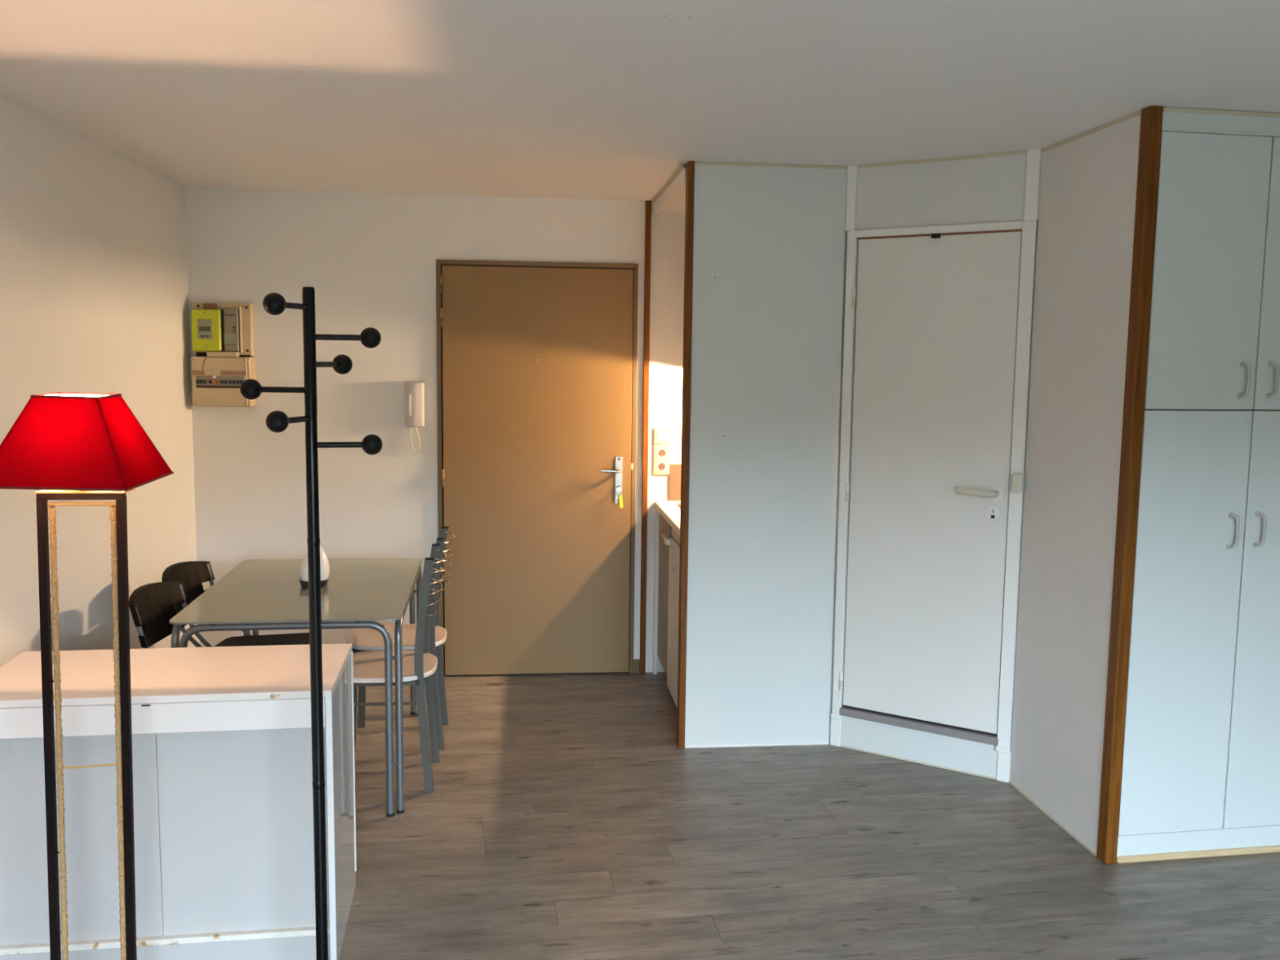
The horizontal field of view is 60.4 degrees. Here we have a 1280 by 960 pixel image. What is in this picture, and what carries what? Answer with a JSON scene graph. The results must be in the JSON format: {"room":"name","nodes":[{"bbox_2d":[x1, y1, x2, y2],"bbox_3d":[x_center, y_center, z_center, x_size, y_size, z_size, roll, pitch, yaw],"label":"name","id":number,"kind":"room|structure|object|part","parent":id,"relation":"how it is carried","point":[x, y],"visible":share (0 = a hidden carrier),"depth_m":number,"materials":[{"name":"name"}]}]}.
{"room":"studio apartment","nodes":[
{"label":"studio apartment","id":0,"kind":"room"},
{"bbox_2d":[0,97,199,666],"bbox_3d":[-1.851,0.224,1.984,0.100,2.460,6.655,0,6,-6],"label":"wall","id":1,"kind":"structure","parent":0,"point":[94,293],"depth_m":4.01,"materials":[{"name":"paint"}]},
{"bbox_2d":[184,188,684,672],"bbox_3d":[0.181,-0.144,5.571,4.885,2.460,0.100,0,6,-6],"label":"wall","id":2,"kind":"structure","parent":0,"point":[369,260],"depth_m":5.33,"materials":[{"name":"paint"}]},
{"bbox_2d":[191,302,256,407],"bbox_3d":[-1.969,-0.590,5.180,0.272,0.486,0.133,0,6,-6],"label":"electrical panel","id":3,"kind":"object","parent":2,"relation":"attached to","point":[223,346],"visible":0.98,"depth_m":5.15,"materials":[{"name":"beige plastic"}]},
{"bbox_3d":[-1.920,-0.663,5.154,0.056,0.050,0.002,0,6,-6],"label":"breaker plate","id":4,"kind":"part","parent":3,"relation":"part of","materials":[{"name":"white plastic"}]},
{"bbox_3d":[-1.878,-0.707,5.178,0.008,0.215,0.020,0,6,-6],"label":"rail","id":5,"kind":"part","parent":3,"relation":"part of","materials":[{"name":"beige plastic"}]},
{"bbox_2d":[404,381,424,453],"bbox_3d":[-1.094,-0.302,5.338,0.092,0.349,0.064,0,6,-6],"label":"handset","id":6,"kind":"object","parent":2,"relation":"attached to","point":[414,390],"visible":1,"depth_m":5.31,"materials":[{"name":"white plastic"}]},
{"bbox_3d":[-1.095,-0.368,5.348,0.092,0.219,0.029,0,6,-6],"label":"wall plate","id":7,"kind":"part","parent":6,"relation":"part of","materials":[{"name":"white plastic"}]},
{"bbox_3d":[-1.097,-0.197,5.362,0.050,0.135,0.016,0,6,-6],"label":"cord","id":8,"kind":"part","parent":6,"relation":"part of","materials":[{"name":"plastic"}]},
{"bbox_2d":[435,259,638,675],"bbox_3d":[-0.504,-0.033,5.417,0.977,2.056,0.089,0,6,-6],"label":"door","id":9,"kind":"structure","parent":2,"relation":"in","point":[536,362],"depth_m":5.43,"materials":[{"name":"brown paint"}]},
{"bbox_3d":[-0.982,-0.037,5.401,0.022,2.056,0.020,0,6,-6],"label":"frame","id":10,"kind":"part","parent":9,"relation":"part of","materials":[{"name":"green paint"}]},
{"bbox_3d":[-0.494,-1.047,5.340,0.934,0.023,0.020,0,6,-6],"label":"frame","id":11,"kind":"part","parent":9,"relation":"part of","materials":[{"name":"green paint"}]},
{"bbox_3d":[-0.142,-0.046,5.438,0.101,0.022,0.059,0,6,-6],"label":"handle","id":12,"kind":"part","parent":9,"relation":"part of","materials":[{"name":"silver metal"}]},
{"bbox_2d":[614,486,622,507],"bbox_3d":[-0.105,0.085,5.464,0.040,0.106,0.035,0,6,-6],"label":"ring","id":13,"kind":"object","parent":9,"relation":"hanging from","point":[619,488],"visible":1,"depth_m":5.45,"materials":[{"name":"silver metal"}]},
{"bbox_3d":[-0.106,-0.010,5.475,0.038,0.217,0.008,0,6,-6],"label":"lock plate","id":14,"kind":"part","parent":9,"relation":"part of","materials":[{"name":"metal"}]},
{"bbox_3d":[-0.032,-0.037,5.503,0.021,2.056,0.014,0,6,-6],"label":"frame","id":15,"kind":"part","parent":9,"relation":"part of","materials":[{"name":"green paint"}]},
{"bbox_2d":[633,658,639,672],"bbox_3d":[-0.018,0.950,5.615,0.033,0.070,0.012,0,6,-6],"label":"baseboard","id":16,"kind":"structure","parent":2,"relation":"attached to","point":[636,662],"depth_m":5.61,"materials":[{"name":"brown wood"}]},
{"bbox_2d":[640,200,651,673],"bbox_3d":[0.026,-0.188,5.489,0.028,2.360,0.022,0,6,-6],"label":"trim","id":17,"kind":"structure","parent":2,"relation":"attached to","point":[647,203],"depth_m":5.47,"materials":[{"name":"brown wood"}]},
{"bbox_2d":[653,444,670,474],"bbox_3d":[0.109,-0.102,5.511,0.084,0.150,0.014,0,6,-6],"label":"double socket","id":18,"kind":"object","parent":2,"relation":"attached to","point":[661,458],"visible":1,"depth_m":5.51,"materials":[{"name":"beige plastic"}]},
{"bbox_2d":[657,462,665,470],"bbox_3d":[0.110,-0.067,5.510,0.038,0.038,0.002,0,6,-6],"label":"socket","id":19,"kind":"object","parent":18,"relation":"attached to","point":[661,466],"depth_m":5.51,"materials":[{"name":"white plastic"}]},
{"bbox_2d":[657,448,666,457],"bbox_3d":[0.110,-0.135,5.503,0.038,0.038,0.002,0,6,-6],"label":"socket","id":20,"kind":"object","parent":18,"relation":"attached to","point":[661,452],"depth_m":5.50,"materials":[{"name":"white plastic"}]},
{"bbox_2d":[653,427,670,444],"bbox_3d":[0.109,-0.220,5.498,0.080,0.080,0.014,0,6,-6],"label":"light switch","id":21,"kind":"object","parent":2,"relation":"attached to","point":[661,435],"visible":1,"depth_m":5.49,"materials":[{"name":"beige plastic"}]},
{"bbox_2d":[653,164,685,213],"bbox_3d":[0.128,-1.270,4.846,0.022,0.065,1.033,0,6,-6],"label":"trim","id":22,"kind":"structure","parent":2,"relation":"attached to","point":[679,181],"depth_m":4.74,"materials":[{"name":"white paint"}]},
{"bbox_2d":[652,163,686,204],"bbox_3d":[0.122,-1.293,4.842,0.020,0.020,1.033,0,6,-6],"label":"trim","id":23,"kind":"structure","parent":2,"relation":"attached to","point":[679,170],"depth_m":4.72,"materials":[{"name":"brown wood"}]},
{"bbox_2d":[660,183,685,211],"bbox_3d":[0.451,-1.280,4.877,0.626,0.045,1.079,0,6,-6],"label":"wall","id":24,"kind":"structure","parent":2,"relation":"attached to","point":[677,202],"depth_m":5.10,"materials":[{"name":"paint"}]},
{"bbox_2d":[668,463,680,500],"bbox_3d":[0.416,0.012,5.557,0.544,0.185,0.010,0,6,-6],"label":"panel","id":25,"kind":"object","parent":2,"relation":"attached to","point":[674,477],"visible":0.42,"depth_m":5.53,"materials":[{"name":"brown wood"}]},
{"bbox_2d":[0,0,1279,200],"bbox_3d":[0.539,-1.052,2.142,4.885,0.101,6.755,0,6,-6],"label":"ceiling","id":26,"kind":"structure","parent":0,"point":[594,100],"depth_m":3.04,"materials":[{"name":"paint"}]},
{"bbox_2d":[684,161,847,748],"bbox_3d":[0.500,-0.068,4.452,0.610,2.360,0.035,0,6,-6],"label":"wall partition","id":27,"kind":"structure","parent":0,"point":[769,239],"depth_m":4.43,"materials":[{"name":"paint"}]},
{"bbox_2d":[676,160,694,748],"bbox_3d":[0.183,-0.070,4.431,0.026,2.360,0.062,0,6,-6],"label":"trim","id":28,"kind":"structure","parent":27,"relation":"attached to","point":[690,166],"depth_m":4.40,"materials":[{"name":"brown wood"}]},
{"bbox_2d":[338,671,1279,959],"bbox_3d":[0.509,1.393,2.410,4.685,0.100,6.555,0,6,-6],"label":"floor","id":29,"kind":"structure","parent":0,"point":[565,816],"depth_m":3.52,"materials":[{"name":"grey laminate"}]},
{"bbox_2d":[0,391,173,959],"bbox_3d":[-1.230,0.559,2.464,0.305,1.504,0.305,0,6,-6],"label":"floor lamp","id":30,"kind":"object","parent":29,"relation":"on","point":[62,445],"visible":1,"depth_m":2.42,"materials":[{"name":"red fabric"}]},
{"bbox_3d":[-1.321,0.663,2.465,0.038,1.260,0.016,0,6,-6],"label":"post","id":31,"kind":"part","parent":30,"relation":"part of","materials":[{"name":"brown metal"}]},
{"bbox_3d":[-1.300,0.658,2.466,0.035,1.210,0.016,0,6,-6],"label":"rope post","id":32,"kind":"part","parent":30,"relation":"part of","materials":[{"name":"fabric"}]},
{"bbox_3d":[-1.224,0.024,2.432,0.184,0.004,0.075,0,6,-6],"label":"plate","id":33,"kind":"part","parent":30,"relation":"part of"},
{"bbox_3d":[-1.222,-0.091,2.393,0.300,0.191,0.300,0,6,-6],"label":"lamp shade","id":34,"kind":"part","parent":30,"relation":"part of","materials":[{"name":"red fabric"}]},
{"bbox_3d":[-1.173,0.658,2.480,0.035,1.210,0.016,0,6,-6],"label":"rope post","id":35,"kind":"part","parent":30,"relation":"part of","materials":[{"name":"fabric"}]},
{"bbox_3d":[-1.156,0.663,2.482,0.038,1.260,0.016,0,6,-6],"label":"post","id":36,"kind":"part","parent":30,"relation":"part of","materials":[{"name":"brown metal"}]},
{"bbox_2d":[128,581,212,648],"bbox_3d":[-1.508,0.765,3.943,0.537,0.774,0.390,1,6,0],"label":"chair","id":37,"kind":"object","parent":29,"relation":"on","point":[151,606],"visible":0.23,"depth_m":3.93,"materials":[{"name":"black plastic"}]},
{"bbox_3d":[-1.483,0.800,3.762,0.486,0.744,0.013,1,6,0],"label":"leg","id":38,"kind":"part","parent":37,"relation":"part of","materials":[{"name":"silver metal"}]},
{"bbox_3d":[-1.482,0.760,4.128,0.486,0.744,0.013,1,6,0],"label":"leg","id":39,"kind":"part","parent":37,"relation":"part of","materials":[{"name":"silver metal"}]},
{"bbox_2d":[0,643,356,959],"bbox_3d":[-1.268,0.881,2.996,0.908,0.747,0.469,0,6,-8],"label":"cabinet","id":40,"kind":"object","parent":29,"relation":"on","point":[222,771],"visible":1,"depth_m":2.83,"materials":[{"name":"paint"}]},
{"bbox_3d":[-1.453,0.908,2.788,0.446,0.565,0.006,0,6,-8],"label":"panel","id":41,"kind":"part","parent":40,"relation":"part of","materials":[{"name":"white wood"}]},
{"bbox_3d":[-1.022,0.906,2.852,0.424,0.565,0.006,0,6,-8],"label":"panel","id":42,"kind":"part","parent":40,"relation":"part of","materials":[{"name":"white wood"}]},
{"bbox_3d":[-0.830,0.889,3.059,0.016,0.728,0.462,0,6,-8],"label":"panel","id":43,"kind":"part","parent":40,"relation":"part of","materials":[{"name":"white wood"}]},
{"bbox_2d":[161,560,309,647],"bbox_3d":[-1.570,0.720,4.347,0.537,0.774,0.390,1,6,1],"label":"chair","id":44,"kind":"object","parent":29,"relation":"on","point":[193,574],"visible":0.16,"depth_m":4.39,"materials":[{"name":"black plastic"}]},
{"bbox_3d":[-1.782,0.428,4.319,0.106,0.192,0.390,1,6,1],"label":"backrest","id":45,"kind":"part","parent":44,"relation":"part of","materials":[{"name":"black plastic"}]},
{"bbox_3d":[-1.548,0.755,4.165,0.486,0.744,0.013,1,6,1],"label":"leg","id":46,"kind":"part","parent":44,"relation":"part of","materials":[{"name":"silver metal"}]},
{"bbox_3d":[-1.541,0.715,4.532,0.486,0.744,0.013,1,6,1],"label":"leg","id":47,"kind":"part","parent":44,"relation":"part of","materials":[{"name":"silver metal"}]},
{"bbox_3d":[-1.499,0.660,4.339,0.380,0.045,0.344,1,6,1],"label":"seat","id":48,"kind":"part","parent":44,"relation":"part of","materials":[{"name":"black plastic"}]},
{"bbox_2d":[168,557,422,817],"bbox_3d":[-1.271,0.759,4.298,0.764,0.706,1.150,0,6,-8],"label":"glass dining table","id":49,"kind":"object","parent":29,"relation":"on","point":[255,595],"visible":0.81,"depth_m":3.94,"materials":[{"name":"glass"}]},
{"bbox_3d":[-1.636,0.765,4.251,0.026,0.695,1.084,0,6,-8],"label":"frame","id":50,"kind":"part","parent":49,"relation":"part of","materials":[{"name":"silver metal"}]},
{"bbox_3d":[-1.198,0.826,3.752,0.698,0.695,0.026,0,6,-8],"label":"frame","id":51,"kind":"part","parent":49,"relation":"part of","materials":[{"name":"silver metal"}]},
{"bbox_3d":[-1.267,0.412,4.260,0.760,0.008,1.150,0,6,-8],"label":"glass","id":52,"kind":"part","parent":49,"relation":"part of","materials":[{"name":"glass"}]},
{"bbox_2d":[298,546,329,588],"bbox_3d":[-1.256,0.334,4.240,0.114,0.153,0.109,0,6,-6],"label":"diffuser","id":53,"kind":"object","parent":49,"relation":"on","point":[324,563],"visible":0.52,"depth_m":4.21,"materials":[{"name":"white plastic"}]},
{"bbox_3d":[-1.343,0.704,4.846,0.698,0.695,0.026,0,6,-8],"label":"frame","id":54,"kind":"part","parent":49,"relation":"part of","materials":[{"name":"silver metal"}]},
{"bbox_3d":[-0.906,0.764,4.347,0.026,0.695,1.084,0,6,-8],"label":"frame","id":55,"kind":"part","parent":49,"relation":"part of","materials":[{"name":"silver metal"}]},
{"bbox_2d":[240,286,382,959],"bbox_3d":[-0.756,0.432,2.569,0.344,1.745,0.344,0,6,-6],"label":"coat stand","id":56,"kind":"object","parent":29,"relation":"on","point":[274,304],"visible":1,"depth_m":2.53,"materials":[{"name":"black paint"}]},
{"bbox_3d":[-0.814,-0.205,2.501,0.112,0.014,0.014,1,6,2],"label":"arm","id":57,"kind":"part","parent":56,"relation":"part of","materials":[{"name":"black paint"}]},
{"bbox_3d":[-0.760,-0.382,2.408,0.014,0.014,0.125,2,6,11],"label":"arm","id":58,"kind":"part","parent":56,"relation":"part of","materials":[{"name":"black paint"}]},
{"bbox_3d":[-0.764,-0.133,2.438,0.014,0.014,0.120,2,6,12],"label":"arm","id":59,"kind":"part","parent":56,"relation":"part of","materials":[{"name":"black paint"}]},
{"bbox_3d":[-0.731,-0.269,2.563,0.014,0.014,0.125,2,6,13],"label":"arm","id":60,"kind":"part","parent":56,"relation":"part of","materials":[{"name":"black paint"}]},
{"bbox_3d":[-0.684,-0.324,2.501,0.109,0.014,0.014,-1,6,-14],"label":"arm","id":61,"kind":"part","parent":56,"relation":"part of","materials":[{"name":"black paint"}]},
{"bbox_3d":[-0.687,-0.081,2.528,0.109,0.014,0.014,-1,6,-14],"label":"arm","id":62,"kind":"part","parent":56,"relation":"part of","materials":[{"name":"black paint"}]},
{"bbox_2d":[352,543,447,792],"bbox_3d":[-0.946,0.698,4.139,0.440,0.873,0.380,0,6,-6],"label":"chair","id":63,"kind":"object","parent":29,"relation":"on","point":[419,665],"visible":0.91,"depth_m":4.03,"materials":[{"name":"grey paint"}]},
{"bbox_3d":[-0.959,0.735,3.988,0.316,0.020,0.018,0,6,-6],"label":"seat rail","id":64,"kind":"part","parent":63,"relation":"part of","materials":[{"name":"grey metal"}]},
{"bbox_3d":[-0.967,0.692,4.136,0.394,0.002,0.374,0,6,-6],"label":"seat","id":65,"kind":"part","parent":63,"relation":"part of","materials":[{"name":"brown wood"}]},
{"bbox_3d":[-0.967,0.700,4.137,0.400,0.014,0.380,0,6,-6],"label":"seat","id":66,"kind":"part","parent":63,"relation":"part of","materials":[{"name":"beige wood"}]},
{"bbox_3d":[-0.784,0.715,4.004,0.070,0.871,0.018,0,6,-6],"label":"leg","id":67,"kind":"part","parent":63,"relation":"part of","materials":[{"name":"grey paint"}]},
{"bbox_3d":[-0.816,0.682,4.305,0.070,0.871,0.018,0,6,-6],"label":"leg","id":68,"kind":"part","parent":63,"relation":"part of","materials":[{"name":"grey paint"}]},
{"bbox_2d":[346,526,455,752],"bbox_3d":[-0.986,0.650,4.572,0.440,0.873,0.380,0,6,-7],"label":"chair","id":69,"kind":"object","parent":29,"relation":"on","point":[361,639],"visible":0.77,"depth_m":4.51,"materials":[{"name":"silver metal"}]},
{"bbox_3d":[-1.155,0.888,4.424,0.045,0.426,0.018,0,6,-7],"label":"leg","id":70,"kind":"part","parent":69,"relation":"part of","materials":[{"name":"grey paint"}]},
{"bbox_3d":[-1.192,0.855,4.724,0.045,0.426,0.018,0,6,-7],"label":"leg","id":71,"kind":"part","parent":69,"relation":"part of","materials":[{"name":"grey paint"}]},
{"bbox_3d":[-0.997,0.687,4.421,0.316,0.020,0.018,0,6,-7],"label":"seat rail","id":72,"kind":"part","parent":69,"relation":"part of","materials":[{"name":"grey metal"}]},
{"bbox_3d":[-1.007,0.652,4.570,0.400,0.014,0.380,0,6,-7],"label":"seat","id":73,"kind":"part","parent":69,"relation":"part of","materials":[{"name":"beige wood"}]},
{"bbox_3d":[-1.006,0.644,4.569,0.394,0.002,0.374,0,6,-7],"label":"seat","id":74,"kind":"part","parent":69,"relation":"part of","materials":[{"name":"brown wood"}]},
{"bbox_3d":[-0.822,0.667,4.440,0.070,0.871,0.018,0,6,-7],"label":"leg","id":75,"kind":"part","parent":69,"relation":"part of","materials":[{"name":"grey paint"}]},
{"bbox_3d":[-0.859,0.634,4.740,0.070,0.871,0.018,0,6,-7],"label":"leg","id":76,"kind":"part","parent":69,"relation":"part of","materials":[{"name":"grey paint"}]},
{"bbox_2d":[652,508,673,675],"bbox_3d":[0.381,0.586,5.407,0.601,0.848,0.423,0,6,-6],"label":"base cabinet","id":77,"kind":"object","parent":29,"relation":"on","point":[663,529],"visible":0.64,"depth_m":5.43,"materials":[{"name":"beige wood"}]},
{"bbox_3d":[0.111,0.535,5.444,0.018,0.735,0.193,0,6,-6],"label":"cabinet door","id":78,"kind":"part","parent":77,"relation":"part of","materials":[{"name":"beige wood"}]},
{"bbox_2d":[653,501,680,536],"bbox_3d":[0.433,0.180,5.050,0.619,0.035,1.052,0,6,-6],"label":"countertop","id":79,"kind":"structure","parent":77,"relation":"on","point":[669,511],"depth_m":5.16,"materials":[{"name":"white laminate"}]},
{"bbox_3d":[0.130,0.556,5.257,0.018,0.735,0.177,0,6,-6],"label":"cabinet door","id":80,"kind":"part","parent":77,"relation":"part of","materials":[{"name":"beige wood"}]},
{"bbox_2d":[663,528,679,708],"bbox_3d":[0.424,0.653,4.896,0.580,0.828,0.586,0,6,-6],"label":"mini fridge","id":81,"kind":"object","parent":29,"relation":"on","point":[673,543],"visible":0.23,"depth_m":4.97,"materials":[{"name":"metal"}]},
{"bbox_3d":[0.126,0.283,5.078,0.024,0.027,0.072,0,6,-6],"label":"fridge handle","id":82,"kind":"part","parent":81,"relation":"part of","materials":[{"name":"plastic"}]},
{"bbox_3d":[0.201,0.266,4.830,0.049,0.050,0.586,0,6,-6],"label":"trim","id":83,"kind":"part","parent":81,"relation":"part of","materials":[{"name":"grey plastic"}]},
{"bbox_2d":[1116,106,1279,863],"bbox_3d":[2.054,0.024,3.787,1.129,2.359,0.624,0,6,-10],"label":"wardrobe","id":84,"kind":"object","parent":29,"relation":"on","point":[1201,774],"visible":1,"depth_m":3.46,"materials":[{"name":"wood"}]},
{"bbox_3d":[1.726,0.462,3.495,0.372,1.364,0.018,0,6,-10],"label":"wardrobe door","id":85,"kind":"part","parent":84,"relation":"part of","materials":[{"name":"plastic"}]},
{"bbox_3d":[1.739,-0.633,3.375,0.372,0.830,0.018,0,6,-10],"label":"wardrobe door","id":86,"kind":"part","parent":84,"relation":"part of","materials":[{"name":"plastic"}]},
{"bbox_3d":[2.114,-1.087,3.389,1.129,0.060,0.020,0,6,-10],"label":"rail","id":87,"kind":"part","parent":84,"relation":"part of","materials":[{"name":"plastic"}]},
{"bbox_3d":[1.871,0.162,3.464,0.015,0.109,0.029,-5,9,-44],"label":"handle","id":88,"kind":"part","parent":84,"relation":"part of","materials":[{"name":"grey plastic"}]},
{"bbox_3d":[1.877,-0.309,3.412,0.015,0.109,0.029,-5,9,-44],"label":"handle","id":89,"kind":"part","parent":84,"relation":"part of","materials":[{"name":"grey plastic"}]},
{"bbox_3d":[2.097,0.459,3.558,0.372,1.364,0.018,0,6,-10],"label":"wardrobe door","id":90,"kind":"part","parent":84,"relation":"part of","materials":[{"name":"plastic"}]},
{"bbox_3d":[1.963,0.158,3.479,0.015,0.109,0.029,-5,9,-44],"label":"handle","id":91,"kind":"part","parent":84,"relation":"part of","materials":[{"name":"grey plastic"}]},
{"bbox_3d":[2.110,-0.635,3.438,0.372,0.830,0.018,0,6,-10],"label":"wardrobe door","id":92,"kind":"part","parent":84,"relation":"part of","materials":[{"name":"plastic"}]},
{"bbox_3d":[1.975,-0.312,3.429,0.015,0.109,0.029,-5,9,-44],"label":"handle","id":93,"kind":"part","parent":84,"relation":"part of","materials":[{"name":"grey plastic"}]},
{"bbox_2d":[828,168,847,742],"bbox_3d":[0.768,-0.129,5.037,0.040,2.360,1.080,0,6,-6],"label":"trim","id":94,"kind":"structure","parent":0,"point":[846,232],"depth_m":4.51,"materials":[{"name":"paint"}]},
{"bbox_2d":[830,148,1041,782],"bbox_3d":[1.132,-0.043,4.296,0.741,2.360,0.070,5,7,32],"label":"wall","id":95,"kind":"structure","parent":0,"point":[996,187],"depth_m":4.23,"materials":[{"name":"paint"}]},
{"bbox_3d":[0.822,1.048,4.592,0.044,0.118,0.036,5,7,32],"label":"corner post","id":96,"kind":"part","parent":95,"relation":"part of","materials":[{"name":"white paint"}]},
{"bbox_3d":[0.842,-1.114,4.357,0.040,0.252,0.038,5,7,32],"label":"corner post","id":97,"kind":"part","parent":95,"relation":"part of","materials":[{"name":"white paint"}]},
{"bbox_3d":[1.113,1.057,4.411,0.642,0.134,0.035,5,7,32],"label":"step panel","id":98,"kind":"part","parent":95,"relation":"part of","materials":[{"name":"plastic"}]},
{"bbox_2d":[831,220,1037,753],"bbox_3d":[1.111,0.027,4.267,0.731,1.990,0.094,5,7,32],"label":"door","id":99,"kind":"structure","parent":95,"relation":"in","point":[938,325],"depth_m":4.26,"materials":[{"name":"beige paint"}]},
{"bbox_3d":[0.836,0.001,4.471,0.038,1.990,0.044,5,7,32],"label":"frame","id":100,"kind":"part","parent":99,"relation":"part of","materials":[{"name":"white paint"}]},
{"bbox_3d":[1.132,-0.951,4.183,0.637,0.028,0.044,5,7,32],"label":"frame","id":101,"kind":"part","parent":99,"relation":"part of","materials":[{"name":"white paint"}]},
{"bbox_3d":[1.272,0.046,4.146,0.151,0.032,0.062,5,7,32],"label":"handle","id":102,"kind":"part","parent":99,"relation":"part of","materials":[{"name":"plastic"}]},
{"bbox_3d":[1.408,0.048,4.107,0.048,1.990,0.044,5,7,32],"label":"frame","id":103,"kind":"part","parent":99,"relation":"part of","materials":[{"name":"white paint"}]},
{"bbox_3d":[1.407,0.010,4.051,0.004,0.062,0.048,5,7,32],"label":"catch lid","id":104,"kind":"part","parent":99,"relation":"part of","materials":[{"name":"white paint"}]},
{"bbox_3d":[1.399,1.096,4.223,0.047,0.118,0.038,5,7,32],"label":"corner post","id":105,"kind":"part","parent":95,"relation":"part of","materials":[{"name":"white paint"}]},
{"bbox_3d":[1.425,-1.066,3.985,0.047,0.252,0.040,5,7,32],"label":"corner post","id":106,"kind":"part","parent":95,"relation":"part of","materials":[{"name":"white paint"}]},
{"bbox_2d":[1008,109,1141,860],"bbox_3d":[1.480,0.021,3.744,0.034,2.360,0.681,0,6,-7],"label":"wall","id":107,"kind":"structure","parent":0,"point":[1086,222],"depth_m":3.72,"materials":[{"name":"paint"}]},
{"bbox_2d":[1096,105,1163,864],"bbox_3d":[1.521,0.057,3.425,0.042,2.360,0.051,0,6,-10],"label":"trim","id":108,"kind":"structure","parent":107,"relation":"attached to","point":[1151,119],"depth_m":3.40,"materials":[{"name":"brown wood"}]}
]}

